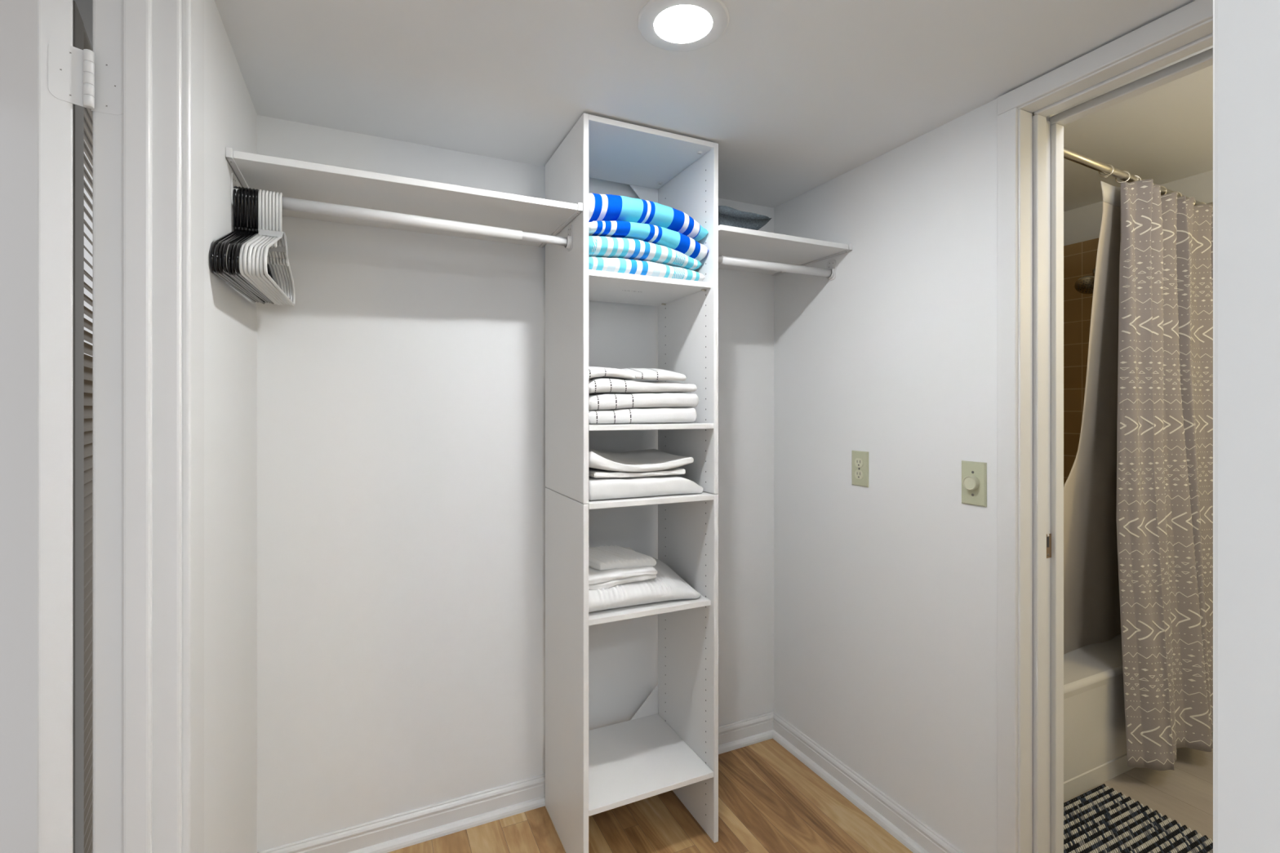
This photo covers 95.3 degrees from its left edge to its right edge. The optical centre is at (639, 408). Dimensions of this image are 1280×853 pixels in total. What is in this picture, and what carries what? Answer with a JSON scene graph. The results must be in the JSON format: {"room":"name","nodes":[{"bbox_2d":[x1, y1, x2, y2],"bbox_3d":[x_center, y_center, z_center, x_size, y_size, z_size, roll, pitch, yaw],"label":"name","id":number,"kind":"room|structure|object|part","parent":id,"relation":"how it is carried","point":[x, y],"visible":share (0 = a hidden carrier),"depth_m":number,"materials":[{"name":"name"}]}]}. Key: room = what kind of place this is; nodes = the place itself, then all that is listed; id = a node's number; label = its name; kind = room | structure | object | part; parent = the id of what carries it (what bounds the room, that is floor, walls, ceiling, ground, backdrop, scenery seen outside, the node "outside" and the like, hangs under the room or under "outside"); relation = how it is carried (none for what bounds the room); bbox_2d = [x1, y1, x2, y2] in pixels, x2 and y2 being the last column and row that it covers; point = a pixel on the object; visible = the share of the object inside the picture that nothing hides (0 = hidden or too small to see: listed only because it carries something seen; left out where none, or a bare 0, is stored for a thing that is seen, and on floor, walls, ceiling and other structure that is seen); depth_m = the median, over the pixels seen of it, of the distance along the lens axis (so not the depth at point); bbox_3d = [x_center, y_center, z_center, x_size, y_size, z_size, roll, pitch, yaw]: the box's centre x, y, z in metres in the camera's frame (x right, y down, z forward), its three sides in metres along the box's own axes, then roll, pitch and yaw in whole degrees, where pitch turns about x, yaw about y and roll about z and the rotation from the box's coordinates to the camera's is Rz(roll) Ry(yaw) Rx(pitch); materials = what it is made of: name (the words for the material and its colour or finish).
{"room":"walk-in closet","nodes":[
{"label":"walk-in closet","id":0,"kind":"room"},
{"bbox_2d":[204,0,257,852],"bbox_3d":[-0.411,0.247,0.121,0.105,2.080,3.169,0,0,-25],"label":"wall","id":1,"kind":"structure","parent":0,"point":[230,115],"depth_m":1.24,"materials":[{"name":"white paint"}]},
{"bbox_2d":[0,0,123,852],"bbox_3d":[-1.118,0.215,1.034,0.720,2.120,0.091,0,0,30],"label":"door","id":2,"kind":"structure","parent":1,"relation":"in","point":[42,74],"depth_m":0.85,"materials":[{"name":"white paint"}]},
{"bbox_3d":[-0.832,-0.487,0.849,0.001,0.084,0.041,0,0,35],"label":"hinge plate","id":3,"kind":"part","parent":2,"relation":"part of","materials":[{"name":"white paint"}]},
{"bbox_3d":[-0.803,-0.487,0.882,0.041,0.084,0.001,0,0,-25],"label":"hinge plate","id":4,"kind":"part","parent":2,"relation":"part of","materials":[{"name":"white paint"}]},
{"bbox_2d":[72,0,92,852],"bbox_3d":[-1.245,0.192,1.317,0.028,2.190,0.460,0,0,-35],"label":"door","id":5,"kind":"structure","parent":1,"relation":"in","point":[82,116],"depth_m":1.18,"materials":[{"name":"grey paint"}]},
{"bbox_2d":[92,0,182,852],"bbox_3d":[-0.602,0.247,0.531,0.108,2.079,0.832,0,0,-25],"label":"trim","id":6,"kind":"structure","parent":1,"relation":"attached to","point":[137,152],"depth_m":0.89,"materials":[{"name":"white paint"}]},
{"bbox_2d":[182,0,204,852],"bbox_3d":[-0.552,0.249,0.563,0.014,2.075,0.988,0,0,-25],"label":"trim","id":7,"kind":"structure","parent":1,"relation":"attached to","point":[193,11],"depth_m":0.94,"materials":[{"name":"white paint"}]},
{"bbox_2d":[231,173,573,251],"bbox_3d":[-0.549,-0.481,1.471,0.791,0.072,0.042,0,0,-27],"label":"closet rod","id":8,"kind":"object","parent":1,"relation":"attached to","point":[287,203],"visible":0.84,"depth_m":1.45,"materials":[{"name":"white metal"}]},
{"bbox_2d":[209,186,255,302],"bbox_3d":[-0.896,-0.378,1.297,0.008,0.229,0.454,0,2,-24],"label":"clothes hanger","id":9,"kind":"object","parent":8,"relation":"hanging from","point":[234,193],"visible":0.44,"depth_m":1.25,"materials":[{"name":"black plastic"}]},
{"bbox_3d":[-0.897,-0.333,1.299,0.008,0.139,0.454,0,2,-25],"label":"frame","id":10,"kind":"part","parent":9,"relation":"part of","materials":[{"name":"black plastic"}]},
{"bbox_2d":[213,186,258,302],"bbox_3d":[-0.892,-0.374,1.303,0.008,0.236,0.454,0,0,-25],"label":"clothes hanger","id":11,"kind":"object","parent":8,"relation":"hanging from","point":[218,246],"visible":0.51,"depth_m":1.24,"materials":[{"name":"black plastic"}]},
{"bbox_3d":[-0.891,-0.333,1.302,0.008,0.139,0.454,0,2,-25],"label":"frame","id":12,"kind":"part","parent":11,"relation":"part of","materials":[{"name":"black plastic"}]},
{"bbox_2d":[217,186,261,302],"bbox_3d":[-0.886,-0.374,1.306,0.008,0.236,0.454,0,0,-25],"label":"clothes hanger","id":13,"kind":"object","parent":8,"relation":"hanging from","point":[242,191],"visible":0.43,"depth_m":1.28,"materials":[{"name":"black plastic"}]},
{"bbox_3d":[-0.885,-0.333,1.305,0.008,0.139,0.454,0,2,-25],"label":"frame","id":14,"kind":"part","parent":13,"relation":"part of","materials":[{"name":"black plastic"}]},
{"bbox_2d":[222,187,265,303],"bbox_3d":[-0.878,-0.378,1.305,0.008,0.229,0.454,0,1,-24],"label":"clothes hanger","id":15,"kind":"object","parent":8,"relation":"hanging from","point":[246,230],"visible":0.44,"depth_m":1.26,"materials":[{"name":"black plastic"}]},
{"bbox_3d":[-0.879,-0.333,1.306,0.008,0.139,0.454,0,1,-25],"label":"frame","id":16,"kind":"part","parent":15,"relation":"part of","materials":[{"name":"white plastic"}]},
{"bbox_2d":[226,187,268,302],"bbox_3d":[-0.875,-0.374,1.313,0.008,0.236,0.454,0,0,-25],"label":"clothes hanger","id":17,"kind":"object","parent":8,"relation":"hanging from","point":[230,247],"visible":0.48,"depth_m":1.26,"materials":[{"name":"black plastic"}]},
{"bbox_3d":[-0.874,-0.333,1.311,0.008,0.139,0.454,0,2,-25],"label":"frame","id":18,"kind":"part","parent":17,"relation":"part of","materials":[{"name":"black plastic"}]},
{"bbox_2d":[231,188,270,302],"bbox_3d":[-0.869,-0.374,1.316,0.008,0.236,0.454,0,0,-24],"label":"clothes hanger","id":19,"kind":"object","parent":8,"relation":"hanging from","point":[252,193],"visible":0.49,"depth_m":1.28,"materials":[{"name":"black plastic"}]},
{"bbox_3d":[-0.868,-0.333,1.314,0.008,0.139,0.454,0,2,-24],"label":"frame","id":20,"kind":"part","parent":19,"relation":"part of","materials":[{"name":"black plastic"}]},
{"bbox_2d":[234,189,274,303],"bbox_3d":[-0.861,-0.378,1.315,0.008,0.229,0.454,0,2,-24],"label":"clothes hanger","id":21,"kind":"object","parent":8,"relation":"hanging from","point":[239,245],"visible":0.5,"depth_m":1.29,"materials":[{"name":"black plastic"}]},
{"bbox_3d":[-0.862,-0.333,1.316,0.008,0.139,0.454,0,2,-24],"label":"frame","id":22,"kind":"part","parent":21,"relation":"part of","materials":[{"name":"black plastic"}]},
{"bbox_2d":[239,189,276,304],"bbox_3d":[-0.855,-0.378,1.318,0.008,0.229,0.454,0,2,-24],"label":"clothes hanger","id":23,"kind":"object","parent":8,"relation":"hanging from","point":[241,254],"visible":0.48,"depth_m":1.30,"materials":[{"name":"white plastic"}]},
{"bbox_3d":[-0.856,-0.333,1.319,0.008,0.139,0.454,0,2,-24],"label":"frame","id":24,"kind":"part","parent":23,"relation":"part of","materials":[{"name":"white plastic"}]},
{"bbox_2d":[242,190,279,305],"bbox_3d":[-0.849,-0.378,1.320,0.008,0.229,0.454,0,1,-24],"label":"clothes hanger","id":25,"kind":"object","parent":8,"relation":"hanging from","point":[263,193],"visible":0.59,"depth_m":1.30,"materials":[{"name":"white plastic"}]},
{"bbox_3d":[-0.849,-0.333,1.321,0.008,0.139,0.454,0,1,-24],"label":"frame","id":26,"kind":"part","parent":25,"relation":"part of","materials":[{"name":"white plastic"}]},
{"bbox_2d":[247,190,283,304],"bbox_3d":[-0.844,-0.378,1.323,0.008,0.229,0.454,0,1,-24],"label":"clothes hanger","id":27,"kind":"object","parent":8,"relation":"hanging from","point":[252,245],"visible":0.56,"depth_m":1.30,"materials":[{"name":"white plastic"}]},
{"bbox_3d":[-0.844,-0.333,1.325,0.008,0.139,0.454,0,1,-25],"label":"frame","id":28,"kind":"part","parent":27,"relation":"part of","materials":[{"name":"white plastic"}]},
{"bbox_2d":[251,191,286,304],"bbox_3d":[-0.839,-0.374,1.330,0.008,0.236,0.454,0,0,-24],"label":"clothes hanger","id":29,"kind":"object","parent":8,"relation":"hanging from","point":[255,249],"visible":0.62,"depth_m":1.31,"materials":[{"name":"white plastic"}]},
{"bbox_3d":[-0.839,-0.333,1.329,0.008,0.139,0.454,0,2,-24],"label":"frame","id":30,"kind":"part","parent":29,"relation":"part of","materials":[{"name":"white plastic"}]},
{"bbox_2d":[257,229,288,262],"bbox_3d":[-0.830,-0.367,1.324,0.046,0.061,0.110,0,0,-25],"label":"hanger sleeve","id":31,"kind":"object","parent":29,"relation":"attached to","point":[262,232],"visible":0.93,"depth_m":1.33,"materials":[{"name":"white plastic"}]},
{"bbox_2d":[255,191,289,304],"bbox_3d":[-0.834,-0.374,1.333,0.008,0.236,0.454,0,0,-24],"label":"clothes hanger","id":32,"kind":"object","parent":8,"relation":"hanging from","point":[258,251],"visible":0.64,"depth_m":1.31,"materials":[{"name":"white plastic"}]},
{"bbox_3d":[-0.833,-0.333,1.332,0.008,0.139,0.454,0,2,-24],"label":"frame","id":33,"kind":"part","parent":32,"relation":"part of","materials":[{"name":"white plastic"}]},
{"bbox_2d":[259,191,292,305],"bbox_3d":[-0.826,-0.378,1.333,0.008,0.229,0.454,0,2,-24],"label":"clothes hanger","id":34,"kind":"object","parent":8,"relation":"hanging from","point":[262,251],"visible":0.72,"depth_m":1.31,"materials":[{"name":"white plastic"}]},
{"bbox_3d":[-0.827,-0.333,1.334,0.008,0.139,0.454,0,2,-24],"label":"frame","id":35,"kind":"part","parent":34,"relation":"part of","materials":[{"name":"white plastic"}]},
{"bbox_2d":[262,192,295,306],"bbox_3d":[-0.820,-0.378,1.335,0.008,0.229,0.454,0,1,-24],"label":"clothes hanger","id":36,"kind":"object","parent":8,"relation":"hanging from","point":[274,242],"visible":0.91,"depth_m":1.31,"materials":[{"name":"white plastic"}]},
{"bbox_3d":[-0.820,-0.333,1.336,0.008,0.139,0.454,0,1,-25],"label":"frame","id":37,"kind":"part","parent":36,"relation":"part of","materials":[{"name":"white plastic"}]},
{"bbox_2d":[257,115,773,852],"bbox_3d":[-0.265,0.247,1.995,1.948,2.080,0.100,0,0,-25],"label":"wall","id":38,"kind":"structure","parent":0,"point":[401,393],"depth_m":1.76,"materials":[{"name":"white paint"}]},
{"bbox_2d":[225,146,582,247],"bbox_3d":[-0.594,-0.536,1.567,0.790,0.023,0.394,0,0,-25],"label":"wall shelf","id":39,"kind":"object","parent":38,"relation":"attached to","point":[295,179],"visible":0.8,"depth_m":1.47,"materials":[{"name":"white laminate"}]},
{"bbox_2d":[257,711,773,852],"bbox_3d":[-0.246,1.244,1.932,1.730,0.086,0.029,0,0,-25],"label":"baseboard","id":40,"kind":"structure","parent":38,"relation":"attached to","point":[388,834],"depth_m":1.78,"materials":[{"name":"white paint"}]},
{"bbox_2d":[718,224,852,275],"bbox_3d":[0.385,-0.535,2.016,0.515,0.023,0.412,0,0,-25],"label":"wall shelf","id":41,"kind":"object","parent":38,"relation":"attached to","point":[735,242],"visible":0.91,"depth_m":1.92,"materials":[{"name":"white laminate"}]},
{"bbox_2d":[718,205,771,230],"bbox_3d":[0.281,-0.586,1.876,0.192,0.084,0.224,0,0,-19],"label":"cushion","id":42,"kind":"object","parent":41,"relation":"on","point":[727,215],"visible":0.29,"depth_m":1.78,"materials":[{"name":"grey fabric"}]},
{"bbox_2d":[72,0,1195,208],"bbox_3d":[-0.402,-0.818,0.181,3.825,0.050,3.269,0,0,-25],"label":"ceiling","id":43,"kind":"structure","parent":0,"point":[794,96],"depth_m":1.36,"materials":[{"name":"white paint"}]},
{"bbox_2d":[637,0,728,51],"bbox_3d":[0.088,-0.787,1.198,0.187,0.012,0.187,0,0,-25],"label":"recessed light","id":44,"kind":"object","parent":43,"relation":"in","point":[674,25],"visible":1,"depth_m":1.19,"materials":[{"name":"white paint"}]},
{"bbox_2d":[388,731,1213,852],"bbox_3d":[0.280,1.312,0.463,5.300,0.050,3.200,0,0,-25],"label":"floor","id":45,"kind":"structure","parent":0,"point":[770,801],"depth_m":1.83,"materials":[{"name":"brown wood"}]},
{"bbox_2d":[545,112,718,852],"bbox_3d":[-0.037,0.250,1.809,0.424,2.073,0.370,0,0,-25],"label":"shelving unit","id":46,"kind":"object","parent":45,"relation":"on","point":[670,743],"visible":0.92,"depth_m":1.76,"materials":[{"name":"white laminate"}]},
{"bbox_3d":[-0.222,-0.266,1.722,0.016,1.041,0.370,0,0,-25],"label":"panel","id":47,"kind":"part","parent":46,"relation":"part of","materials":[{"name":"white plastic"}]},
{"bbox_3d":[-0.222,0.772,1.722,0.016,1.031,0.370,0,0,-25],"label":"panel","id":48,"kind":"part","parent":46,"relation":"part of","materials":[{"name":"white plastic"}]},
{"bbox_2d":[588,407,697,424],"bbox_3d":[-0.047,0.021,1.790,0.340,0.048,0.301,0,0,-25],"label":"bath towel","id":49,"kind":"object","parent":46,"relation":"on","point":[648,415],"visible":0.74,"depth_m":1.66,"materials":[{"name":"white fabric"}]},
{"bbox_2d":[588,392,698,410],"bbox_3d":[-0.044,-0.020,1.791,0.346,0.054,0.302,0,0,-25],"label":"bath towel","id":50,"kind":"object","parent":49,"relation":"on","point":[615,401],"visible":0.78,"depth_m":1.65,"materials":[{"name":"white fabric"}]},
{"bbox_2d":[588,377,697,394],"bbox_3d":[-0.047,-0.066,1.790,0.340,0.055,0.301,0,0,-25],"label":"bath towel","id":51,"kind":"object","parent":50,"relation":"on","point":[596,385],"visible":0.7,"depth_m":1.65,"materials":[{"name":"white fabric"}]},
{"bbox_2d":[588,366,635,379],"bbox_3d":[-0.126,-0.101,1.703,0.162,0.050,0.211,0,0,-25],"label":"hand towel","id":52,"kind":"object","parent":51,"relation":"on","point":[593,371],"visible":0.54,"depth_m":1.62,"materials":[{"name":"white fabric"}]},
{"bbox_2d":[621,368,686,380],"bbox_3d":[0.035,-0.103,1.759,0.189,0.046,0.187,0,0,-25],"label":"hand towel","id":53,"kind":"object","parent":51,"relation":"on","point":[640,373],"visible":0.88,"depth_m":1.68,"materials":[{"name":"white fabric"}]},
{"bbox_2d":[588,557,701,612],"bbox_3d":[-0.043,0.521,1.799,0.372,0.102,0.288,0,0,-25],"label":"bath towel","id":54,"kind":"object","parent":46,"relation":"on","point":[668,585],"visible":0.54,"depth_m":1.68,"materials":[{"name":"white fabric"}]},
{"bbox_2d":[588,547,657,590],"bbox_3d":[-0.092,0.479,1.751,0.226,0.070,0.195,0,0,-25],"label":"hand towel","id":55,"kind":"object","parent":54,"relation":"on","point":[597,580],"visible":0.44,"depth_m":1.67,"materials":[{"name":"white fabric"}]},
{"bbox_2d":[588,545,656,570],"bbox_3d":[-0.088,0.446,1.753,0.244,0.053,0.134,0,0,-25],"label":"cloth","id":56,"kind":"object","parent":55,"relation":"on","point":[602,557],"visible":0.77,"depth_m":1.72,"materials":[{"name":"white fabric"}]},
{"bbox_2d":[588,475,702,500],"bbox_3d":[-0.036,0.225,1.795,0.361,0.060,0.301,0,0,-25],"label":"sheet","id":57,"kind":"object","parent":46,"relation":"on","point":[602,488],"visible":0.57,"depth_m":1.65,"materials":[{"name":"white fabric"}]},
{"bbox_2d":[588,448,693,478],"bbox_3d":[-0.042,0.157,1.769,0.329,0.079,0.256,0,0,-25],"label":"sheet","id":58,"kind":"object","parent":57,"relation":"on","point":[651,462],"visible":0.82,"depth_m":1.69,"materials":[{"name":"white fabric"}]},
{"bbox_2d":[588,257,705,281],"bbox_3d":[-0.038,-0.403,1.800,0.374,0.054,0.310,0,0,-25],"label":"towel","id":59,"kind":"object","parent":46,"relation":"on","point":[602,264],"visible":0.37,"depth_m":1.66,"materials":[{"name":"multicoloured fabric"}]},
{"bbox_2d":[588,235,702,270],"bbox_3d":[-0.043,-0.451,1.797,0.362,0.073,0.310,0,0,-25],"label":"towel","id":60,"kind":"object","parent":59,"relation":"on","point":[598,246],"visible":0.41,"depth_m":1.66,"materials":[{"name":"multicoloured fabric"}]},
{"bbox_2d":[588,220,708,261],"bbox_3d":[-0.032,-0.489,1.802,0.386,0.091,0.310,0,0,-25],"label":"towel","id":61,"kind":"object","parent":60,"relation":"on","point":[658,235],"visible":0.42,"depth_m":1.68,"materials":[{"name":"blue fabric"}]},
{"bbox_2d":[588,192,708,241],"bbox_3d":[-0.033,-0.559,1.802,0.385,0.103,0.310,0,0,-25],"label":"towel","id":62,"kind":"object","parent":61,"relation":"on","point":[609,207],"visible":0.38,"depth_m":1.66,"materials":[{"name":"blue fabric"}]},
{"bbox_2d":[588,595,711,626],"bbox_3d":[-0.040,0.581,1.817,0.391,0.016,0.351,0,0,-25],"label":"shelf","id":63,"kind":"object","parent":46,"relation":"attached to","point":[613,615],"depth_m":1.67,"materials":[{"name":"white wood"}]},
{"bbox_2d":[588,269,711,306],"bbox_3d":[-0.040,-0.367,1.817,0.391,0.016,0.351,0,0,-25],"label":"shelf","id":64,"kind":"object","parent":46,"relation":"attached to","point":[603,286],"depth_m":1.76,"materials":[{"name":"white wood"}]},
{"bbox_2d":[587,492,713,509],"bbox_3d":[-0.037,0.264,1.809,0.391,0.016,0.368,0,0,-25],"label":"shelf","id":65,"kind":"object","parent":46,"relation":"attached to","point":[705,497],"depth_m":1.65,"materials":[{"name":"white wood"}]},
{"bbox_2d":[588,713,713,816],"bbox_3d":[-0.037,1.084,1.809,0.391,0.016,0.367,0,0,-25],"label":"shelf","id":66,"kind":"object","parent":46,"relation":"attached to","point":[645,756],"depth_m":1.77,"materials":[{"name":"white wood"}]},
{"bbox_2d":[588,422,713,431],"bbox_3d":[-0.037,0.053,1.809,0.391,0.016,0.368,0,0,-25],"label":"shelf","id":67,"kind":"object","parent":46,"relation":"attached to","point":[644,426],"depth_m":1.66,"materials":[{"name":"white wood"}]},
{"bbox_3d":[-0.037,-0.778,1.809,0.393,0.015,0.369,0,0,-25],"label":"panel","id":68,"kind":"part","parent":46,"relation":"part of","materials":[{"name":"white plastic"}]},
{"bbox_3d":[0.148,-0.266,1.895,0.016,1.041,0.370,0,0,-25],"label":"panel","id":69,"kind":"part","parent":46,"relation":"part of","materials":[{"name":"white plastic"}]},
{"bbox_3d":[0.148,0.772,1.895,0.016,1.031,0.370,0,0,-25],"label":"panel","id":70,"kind":"part","parent":46,"relation":"part of","materials":[{"name":"white plastic"}]},
{"bbox_2d":[1063,634,1134,801],"bbox_3d":[1.494,1.101,2.373,1.461,0.372,0.750,0,0,-25],"label":"bathtub","id":71,"kind":"object","parent":45,"relation":"on","point":[1095,739],"visible":0.02,"depth_m":2.00,"materials":[{"name":"white ceramic"}]},
{"bbox_2d":[1063,783,1213,852],"bbox_3d":[1.410,1.280,1.628,0.609,0.013,0.509,0,0,-25],"label":"bath mat","id":72,"kind":"object","parent":45,"relation":"on","point":[1101,820],"visible":0.79,"depth_m":1.77,"materials":[{"name":"black fabric"}]},
{"bbox_2d":[773,44,1213,852],"bbox_3d":[1.129,0.162,1.229,0.164,2.250,2.469,0,0,-25],"label":"wall","id":73,"kind":"structure","parent":0,"point":[886,591],"depth_m":1.77,"materials":[{"name":"white paint"}]},
{"bbox_2d":[718,255,835,280],"bbox_3d":[0.430,-0.479,1.919,0.516,0.072,0.042,0,0,-24],"label":"closet rod","id":74,"kind":"object","parent":73,"relation":"attached to","point":[829,273],"visible":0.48,"depth_m":1.92,"materials":[{"name":"white metal"}]},
{"bbox_2d":[852,450,868,487],"bbox_3d":[0.717,0.198,1.905,0.008,0.114,0.070,0,0,-25],"label":"wall outlet","id":75,"kind":"object","parent":73,"relation":"attached to","point":[860,459],"visible":1,"depth_m":1.90,"materials":[{"name":"beige plastic"}]},
{"bbox_2d":[854,470,862,479],"bbox_3d":[0.714,0.217,1.904,0.002,0.028,0.034,0,0,-25],"label":"receptacle","id":76,"kind":"object","parent":75,"relation":"attached to","point":[858,473],"depth_m":1.90,"materials":[{"name":"grey plastic"}]},
{"bbox_2d":[854,457,862,466],"bbox_3d":[0.714,0.178,1.904,0.002,0.028,0.034,0,0,-25],"label":"receptacle","id":77,"kind":"object","parent":75,"relation":"attached to","point":[858,461],"depth_m":1.90,"materials":[{"name":"grey plastic"}]},
{"bbox_2d":[773,711,963,852],"bbox_3d":[0.711,1.244,1.894,0.029,0.086,0.911,0,0,-25],"label":"baseboard","id":78,"kind":"structure","parent":73,"relation":"attached to","point":[900,824],"depth_m":1.88,"materials":[{"name":"white paint"}]},
{"bbox_2d":[961,460,986,506],"bbox_3d":[0.878,0.200,1.546,0.021,0.116,0.070,0,0,-25],"label":"dimmer switch","id":79,"kind":"object","parent":73,"relation":"attached to","point":[974,474],"visible":1,"depth_m":1.54,"materials":[{"name":"beige plastic"}]},
{"bbox_3d":[0.875,0.198,1.544,0.015,0.039,0.039,0,0,-25],"label":"knob","id":80,"kind":"part","parent":79,"relation":"part of","materials":[{"name":"beige plastic"}]},
{"bbox_2d":[1046,533,1051,558],"bbox_3d":[1.045,0.353,1.494,0.026,0.062,0.002,0,0,-25],"label":"strike plate","id":81,"kind":"object","parent":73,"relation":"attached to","point":[1048,535],"visible":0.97,"depth_m":1.49,"materials":[{"name":"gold metal"}]},
{"bbox_2d":[997,0,1213,852],"bbox_3d":[1.071,0.249,1.143,0.013,2.076,0.752,0,0,-25],"label":"trim","id":82,"kind":"structure","parent":73,"relation":"attached to","point":[1196,12],"depth_m":1.45,"materials":[{"name":"white paint"}]},
{"bbox_2d":[1017,17,1213,852],"bbox_3d":[1.160,0.261,1.163,0.172,2.052,0.712,0,0,-25],"label":"trim","id":83,"kind":"structure","parent":73,"relation":"attached to","point":[1040,140],"depth_m":1.46,"materials":[{"name":"white paint"}]},
{"bbox_2d":[1063,64,1213,212],"bbox_3d":[1.909,-0.988,1.612,1.575,0.050,2.700,0,0,-25],"label":"ceiling","id":84,"kind":"structure","parent":0,"point":[1163,134],"depth_m":2.08,"materials":[{"name":"white paint"}]},
{"bbox_2d":[1063,169,1213,245],"bbox_3d":[2.577,0.162,1.925,0.100,2.250,2.500,0,0,-25],"label":"wall","id":85,"kind":"structure","parent":0,"point":[1082,224],"depth_m":2.74,"materials":[{"name":"white paint"}]},
{"bbox_2d":[1063,237,1098,485],"bbox_3d":[2.153,0.066,2.703,0.008,1.722,0.730,0,0,-25],"label":"tiled wall","id":86,"kind":"structure","parent":85,"relation":"attached to","point":[1079,258],"depth_m":2.82,"materials":[{"name":"brown tile"}]},
{"bbox_2d":[1074,266,1095,294],"bbox_3d":[2.067,-0.240,2.648,0.193,0.897,0.099,0,0,-25],"label":"handheld shower","id":87,"kind":"object","parent":86,"relation":"attached to","point":[1084,285],"visible":0.37,"depth_m":2.63,"materials":[{"name":"silver metal"}]},
{"bbox_2d":[1063,147,1213,209],"bbox_3d":[1.665,-0.803,2.015,1.479,0.060,0.060,0,0,-28],"label":"curtain rod","id":88,"kind":"object","parent":86,"relation":"attached to","point":[1068,154],"visible":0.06,"depth_m":1.94,"materials":[{"name":"silver metal"}]},
{"bbox_2d":[1063,180,1120,654],"bbox_3d":[1.853,0.148,2.238,0.797,1.847,0.185,0,0,-29],"label":"curtain liner","id":89,"kind":"object","parent":88,"relation":"hanging from","point":[1091,601],"visible":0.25,"depth_m":2.16,"materials":[{"name":"white plastic"}]},
{"bbox_2d":[1097,164,1114,177],"bbox_3d":[1.566,-0.797,1.961,0.042,0.046,0.005,0,0,40],"label":"curtain ring","id":90,"kind":"object","parent":88,"relation":"hanging from","point":[1112,166],"visible":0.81,"depth_m":1.96,"materials":[{"name":"silver metal"}]},
{"bbox_2d":[1115,170,1130,182],"bbox_3d":[1.667,-0.797,2.016,0.042,0.046,0.004,0,0,33],"label":"curtain ring","id":91,"kind":"object","parent":88,"relation":"hanging from","point":[1129,174],"visible":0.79,"depth_m":2.01,"materials":[{"name":"silver metal"}]},
{"bbox_2d":[1115,178,1213,770],"bbox_3d":[1.997,0.212,2.131,0.767,1.999,0.163,0,0,-25],"label":"shower curtain","id":92,"kind":"object","parent":88,"relation":"hanging from","point":[1164,514],"visible":0.75,"depth_m":2.02,"materials":[{"name":"grey fabric"}]},
{"bbox_2d":[1213,0,1279,852],"bbox_3d":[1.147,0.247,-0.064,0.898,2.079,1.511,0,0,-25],"label":"door","id":93,"kind":"structure","parent":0,"point":[1246,33],"depth_m":0.41,"materials":[{"name":"white paint"}]}
]}

